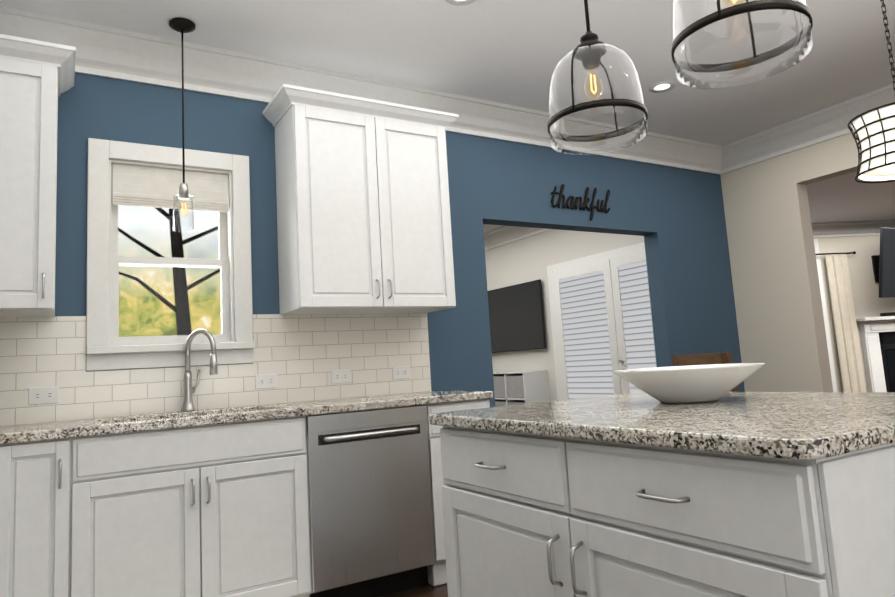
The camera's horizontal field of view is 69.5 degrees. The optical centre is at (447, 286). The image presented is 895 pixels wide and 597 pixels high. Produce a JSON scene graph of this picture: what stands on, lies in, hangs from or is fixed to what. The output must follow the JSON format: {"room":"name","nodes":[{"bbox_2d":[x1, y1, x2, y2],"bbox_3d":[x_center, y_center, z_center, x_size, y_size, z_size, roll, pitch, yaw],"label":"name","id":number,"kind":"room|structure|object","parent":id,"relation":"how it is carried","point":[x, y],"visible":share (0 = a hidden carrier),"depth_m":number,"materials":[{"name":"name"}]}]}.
{"room":"kitchen","nodes":[
{"label":"kitchen","id":0,"kind":"room"},
{"bbox_2d":[10,72,744,425],"bbox_3d":[-0.060,0.175,4.112,6.130,2.780,0.140,1,-8,-31],"label":"wall","id":1,"kind":"structure","parent":0,"point":[674,218],"depth_m":4.25,"materials":[{"name":"blue paint"}]},
{"bbox_2d":[0,34,63,321],"bbox_3d":[-1.974,-0.452,2.766,0.508,1.143,0.348,1,-8,-31],"label":"upper cabinet","id":2,"kind":"object","parent":1,"relation":"attached to","point":[30,69],"depth_m":2.70,"materials":[{"name":"white paint"}]},
{"bbox_2d":[86,138,254,370],"bbox_3d":[-1.414,-0.152,3.315,0.770,1.125,0.192,1,-8,-31],"label":"kitchen window","id":3,"kind":"structure","parent":1,"relation":"in","point":[112,184],"depth_m":3.27,"materials":[{"name":"white paint"}]},
{"bbox_2d":[272,86,455,317],"bbox_3d":[-0.464,-0.431,3.673,0.921,1.143,0.348,1,-8,-31],"label":"upper cabinet","id":4,"kind":"object","parent":1,"relation":"attached to","point":[364,218],"depth_m":3.49,"materials":[{"name":"white paint"}]},
{"bbox_2d":[0,6,732,174],"bbox_3d":[-0.060,-1.128,4.143,5.850,0.190,0.157,1,-8,-31],"label":"crown molding","id":5,"kind":"structure","parent":1,"relation":"attached to","point":[111,52],"depth_m":3.60,"materials":[{"name":"white paint"}]},
{"bbox_2d":[551,184,609,220],"bbox_3d":[0.997,-0.620,4.778,0.597,0.258,0.015,1,-8,-31],"label":"script sign","id":6,"kind":"object","parent":1,"relation":"attached to","point":[584,205],"visible":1,"depth_m":4.78,"materials":[{"name":"brown metal"}]},
{"bbox_2d":[380,583,447,596],"bbox_3d":[1.442,1.205,1.590,6.130,0.050,5.680,1,-8,-31],"label":"floor","id":7,"kind":"structure","parent":0,"point":[427,590],"depth_m":3.07,"materials":[{"name":"brown wood"}]},
{"bbox_2d":[0,434,95,596],"bbox_3d":[-1.644,1.042,2.567,0.363,0.874,0.622,1,-8,-31],"label":"base cabinet","id":8,"kind":"object","parent":7,"relation":"on","point":[48,485],"depth_m":2.35,"materials":[{"name":"white paint"}]},
{"bbox_2d":[96,414,315,596],"bbox_3d":[-1.174,1.048,2.850,0.960,0.874,0.622,1,-8,-31],"label":"base cabinet","id":9,"kind":"object","parent":7,"relation":"on","point":[228,482],"depth_m":2.63,"materials":[{"name":"white paint"}]},
{"bbox_2d":[0,390,492,441],"bbox_3d":[-1.126,0.594,2.938,2.820,0.038,0.623,1,-8,-31],"label":"countertop","id":10,"kind":"structure","parent":9,"relation":"on","point":[174,417],"depth_m":2.93,"materials":[{"name":"grey stone"}]},
{"bbox_2d":[180,329,219,409],"bbox_3d":[-1.212,0.405,3.142,0.145,0.397,0.208,1,-8,-31],"label":"faucet","id":11,"kind":"object","parent":10,"relation":"on","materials":[{"name":"grey metal"}]},
{"bbox_2d":[312,402,446,596],"bbox_3d":[-0.497,1.058,3.257,0.746,0.874,0.622,1,-8,-31],"label":"dishwasher","id":12,"kind":"object","parent":7,"relation":"on","point":[377,472],"depth_m":3.01,"materials":[{"name":"silver metal"}]},
{"bbox_2d":[444,394,492,411],"bbox_3d":[-0.065,1.064,3.516,0.388,0.874,0.622,1,-8,-31],"label":"base cabinet","id":13,"kind":"object","parent":7,"relation":"on","point":[453,404],"depth_m":3.32,"materials":[{"name":"white paint"}]},
{"bbox_2d":[429,392,894,596],"bbox_3d":[0.696,0.779,1.717,1.027,0.914,1.236,1,-8,-31],"label":"base cabinet","id":14,"kind":"object","parent":7,"relation":"on","point":[744,494],"visible":1,"depth_m":1.31,"materials":[{"name":"white paint"}]},
{"bbox_2d":[612,363,764,402],"bbox_3d":[0.714,0.290,1.920,0.430,0.100,0.430,1,-8,-31],"label":"bowl","id":15,"kind":"object","parent":14,"relation":"on","point":[694,383],"visible":1,"depth_m":1.80,"materials":[{"name":"white ceramic"}]},
{"bbox_2d":[671,352,738,391],"bbox_3d":[1.673,0.892,3.639,0.500,1.040,0.530,1,-8,-31],"label":"head chair","id":16,"kind":"object","parent":7,"relation":"on","point":[705,359],"depth_m":3.92,"materials":[{"name":"brown wood"}]},
{"bbox_2d":[0,0,894,232],"bbox_3d":[3.974,-1.305,5.695,14.640,0.060,12.300,1,-8,-31],"label":"ceiling","id":17,"kind":"structure","parent":0,"point":[512,52],"depth_m":3.61,"materials":[{"name":"paint"}]},
{"bbox_2d":[169,17,194,231],"bbox_3d":[-1.257,-0.769,3.067,0.120,1.018,0.120,1,-8,-31],"label":"light","id":18,"kind":"object","parent":17,"relation":"hanging from","point":[182,25],"visible":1,"depth_m":3.06,"materials":[{"name":"clear glass"}]},
{"bbox_2d":[445,0,475,5],"bbox_3d":[0.066,-1.364,3.016,0.169,0.006,0.169,-5,-7,14],"label":"recessed light","id":19,"kind":"object","parent":17,"relation":"in","point":[454,2],"depth_m":3.07,"materials":[{"name":"white paint"}]},
{"bbox_2d":[547,0,647,154],"bbox_3d":[0.470,-0.985,2.199,0.325,1.003,0.325,1,-8,-31],"label":"pendant light","id":20,"kind":"object","parent":17,"relation":"hanging from","point":[589,51],"visible":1,"depth_m":2.15,"materials":[{"name":"clear glass"}]},
{"bbox_2d":[649,81,675,92],"bbox_3d":[1.397,-1.299,4.198,0.169,0.006,0.169,-5,-7,14],"label":"recessed light","id":21,"kind":"object","parent":17,"relation":"in","point":[661,86],"depth_m":4.20,"materials":[{"name":"white paint"}]},
{"bbox_2d":[671,0,812,88],"bbox_3d":[0.711,-1.062,1.684,0.325,1.003,0.325,1,-8,-31],"label":"pendant light","id":22,"kind":"object","parent":17,"relation":"hanging from","point":[746,6],"visible":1,"depth_m":1.64,"materials":[{"name":"clear glass"}]},
{"bbox_2d":[847,0,894,182],"bbox_3d":[2.107,-1.007,3.048,0.418,0.947,0.418,1,-8,-31],"label":"drum pendant light","id":23,"kind":"object","parent":17,"relation":"hanging from","point":[874,131],"visible":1,"depth_m":2.98,"materials":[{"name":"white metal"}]},
{"bbox_2d":[485,132,860,400],"bbox_3d":[2.568,0.195,5.553,0.140,2.780,10.700,1,-8,-31],"label":"wall","id":24,"kind":"structure","parent":0,"point":[778,305],"depth_m":5.32,"materials":[{"name":"beige paint"}]},
{"bbox_2d":[488,279,545,352],"bbox_3d":[0.781,0.422,8.322,0.060,0.830,1.450,1,-8,-31],"label":"television","id":25,"kind":"object","parent":24,"relation":"attached to","point":[516,317],"visible":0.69,"depth_m":8.10,"materials":[{"name":"black plastic"}]},
{"bbox_2d":[484,226,550,250],"bbox_3d":[0.948,-0.719,7.979,0.155,0.190,5.148,1,-8,-31],"label":"crown molding","id":26,"kind":"structure","parent":24,"relation":"attached to","point":[499,236],"depth_m":8.29,"materials":[{"name":"white paint"}]},
{"bbox_2d":[547,242,656,399],"bbox_3d":[1.756,0.693,6.675,0.080,2.160,2.050,1,-8,-31],"label":"double door","id":27,"kind":"structure","parent":24,"relation":"attached to","point":[601,318],"depth_m":6.90,"materials":[{"name":"white paint"}]},
{"bbox_2d":[724,83,894,169],"bbox_3d":[3.721,-1.446,3.384,0.155,0.190,5.040,1,-8,-31],"label":"crown molding","id":28,"kind":"structure","parent":24,"relation":"attached to","point":[831,122],"depth_m":4.98,"materials":[{"name":"white paint"}]},
{"bbox_2d":[813,235,894,391],"bbox_3d":[6.540,0.436,9.462,8.200,2.780,0.140,-3,-7,-7],"label":"wall","id":29,"kind":"structure","parent":0,"point":[868,301],"depth_m":9.39,"materials":[{"name":"beige paint"}]},
{"bbox_2d":[814,239,837,391],"bbox_3d":[4.719,0.529,9.131,1.510,2.410,0.050,-3,-7,-7],"label":"living room window","id":30,"kind":"structure","parent":29,"relation":"in","point":[826,323],"depth_m":9.23,"materials":[{"name":"white paint"}]},
{"bbox_2d":[816,251,855,254],"bbox_3d":[4.965,-0.444,9.255,1.902,0.044,0.112,-3,-7,-7],"label":"bar","id":31,"kind":"object","parent":29,"relation":"attached to","point":[853,252],"visible":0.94,"depth_m":9.27,"materials":[{"name":"brown metal"}]},
{"bbox_2d":[825,255,865,391],"bbox_3d":[5.675,0.684,9.175,0.333,2.280,0.091,-3,-7,-7],"label":"panel","id":32,"kind":"object","parent":31,"relation":"hanging from","point":[848,345],"visible":0.73,"depth_m":9.18,"materials":[{"name":"fabric"}]},
{"bbox_2d":[811,220,894,237],"bbox_3d":[6.558,0.417,9.315,8.200,2.780,0.155,-3,-7,-7],"label":"crown molding","id":33,"kind":"structure","parent":29,"relation":"attached to","point":[844,229],"depth_m":9.39,"materials":[{"name":"white paint"}]},
{"bbox_2d":[871,227,894,297],"bbox_3d":[6.481,-0.299,9.226,1.608,0.943,0.634,1,-8,-31],"label":"television","id":34,"kind":"object","parent":29,"relation":"attached to","point":[883,262],"visible":0.98,"depth_m":8.76,"materials":[{"name":"black plastic"}]},
{"bbox_3d":[-0.287,1.947,6.817,3.690,0.050,5.160,1,-8,-31],"label":"floor","id":35,"kind":"structure","parent":0,"visible":0},
{"bbox_2d":[493,371,549,406],"bbox_3d":[0.779,1.535,8.009,0.360,0.930,1.120,1,-8,-31],"label":"cube storage shelf","id":36,"kind":"object","parent":35,"relation":"on","point":[517,388],"visible":0.23,"depth_m":7.63,"materials":[{"name":"white paint"}]},
{"bbox_3d":[6.768,1.541,6.931,8.510,0.050,12.300,1,-8,-31],"label":"floor","id":37,"kind":"structure","parent":0,"visible":0},
{"bbox_2d":[856,316,894,391],"bbox_3d":[6.654,1.089,9.105,1.460,1.385,0.420,-3,-7,-7],"label":"fireplace mantel","id":38,"kind":"object","parent":37,"relation":"on","point":[877,334],"visible":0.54,"depth_m":9.20,"materials":[{"name":"white paint"}]},
{"bbox_2d":[880,312,894,316],"bbox_3d":[6.638,0.388,9.310,0.800,0.053,0.090,-3,-7,-7],"label":"soundbar","id":39,"kind":"object","parent":38,"relation":"on","point":[888,314],"visible":0.88,"depth_m":9.23,"materials":[{"name":"black plastic"}]},
{"label":"outside","id":40,"kind":"structure","parent":0,"visible":0},
{"bbox_2d":[118,208,219,334],"bbox_3d":[-1.829,0.009,4.282,1.978,3.362,0.224,1,-8,-31],"label":"tree","id":41,"kind":"object","parent":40,"point":[183,323],"depth_m":4.33,"materials":[{"name":"grey plant"}]},
{"bbox_2d":[118,205,220,336],"bbox_3d":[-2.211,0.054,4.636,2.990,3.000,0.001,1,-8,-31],"label":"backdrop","id":42,"kind":"structure","parent":40,"point":[137,221],"depth_m":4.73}
]}

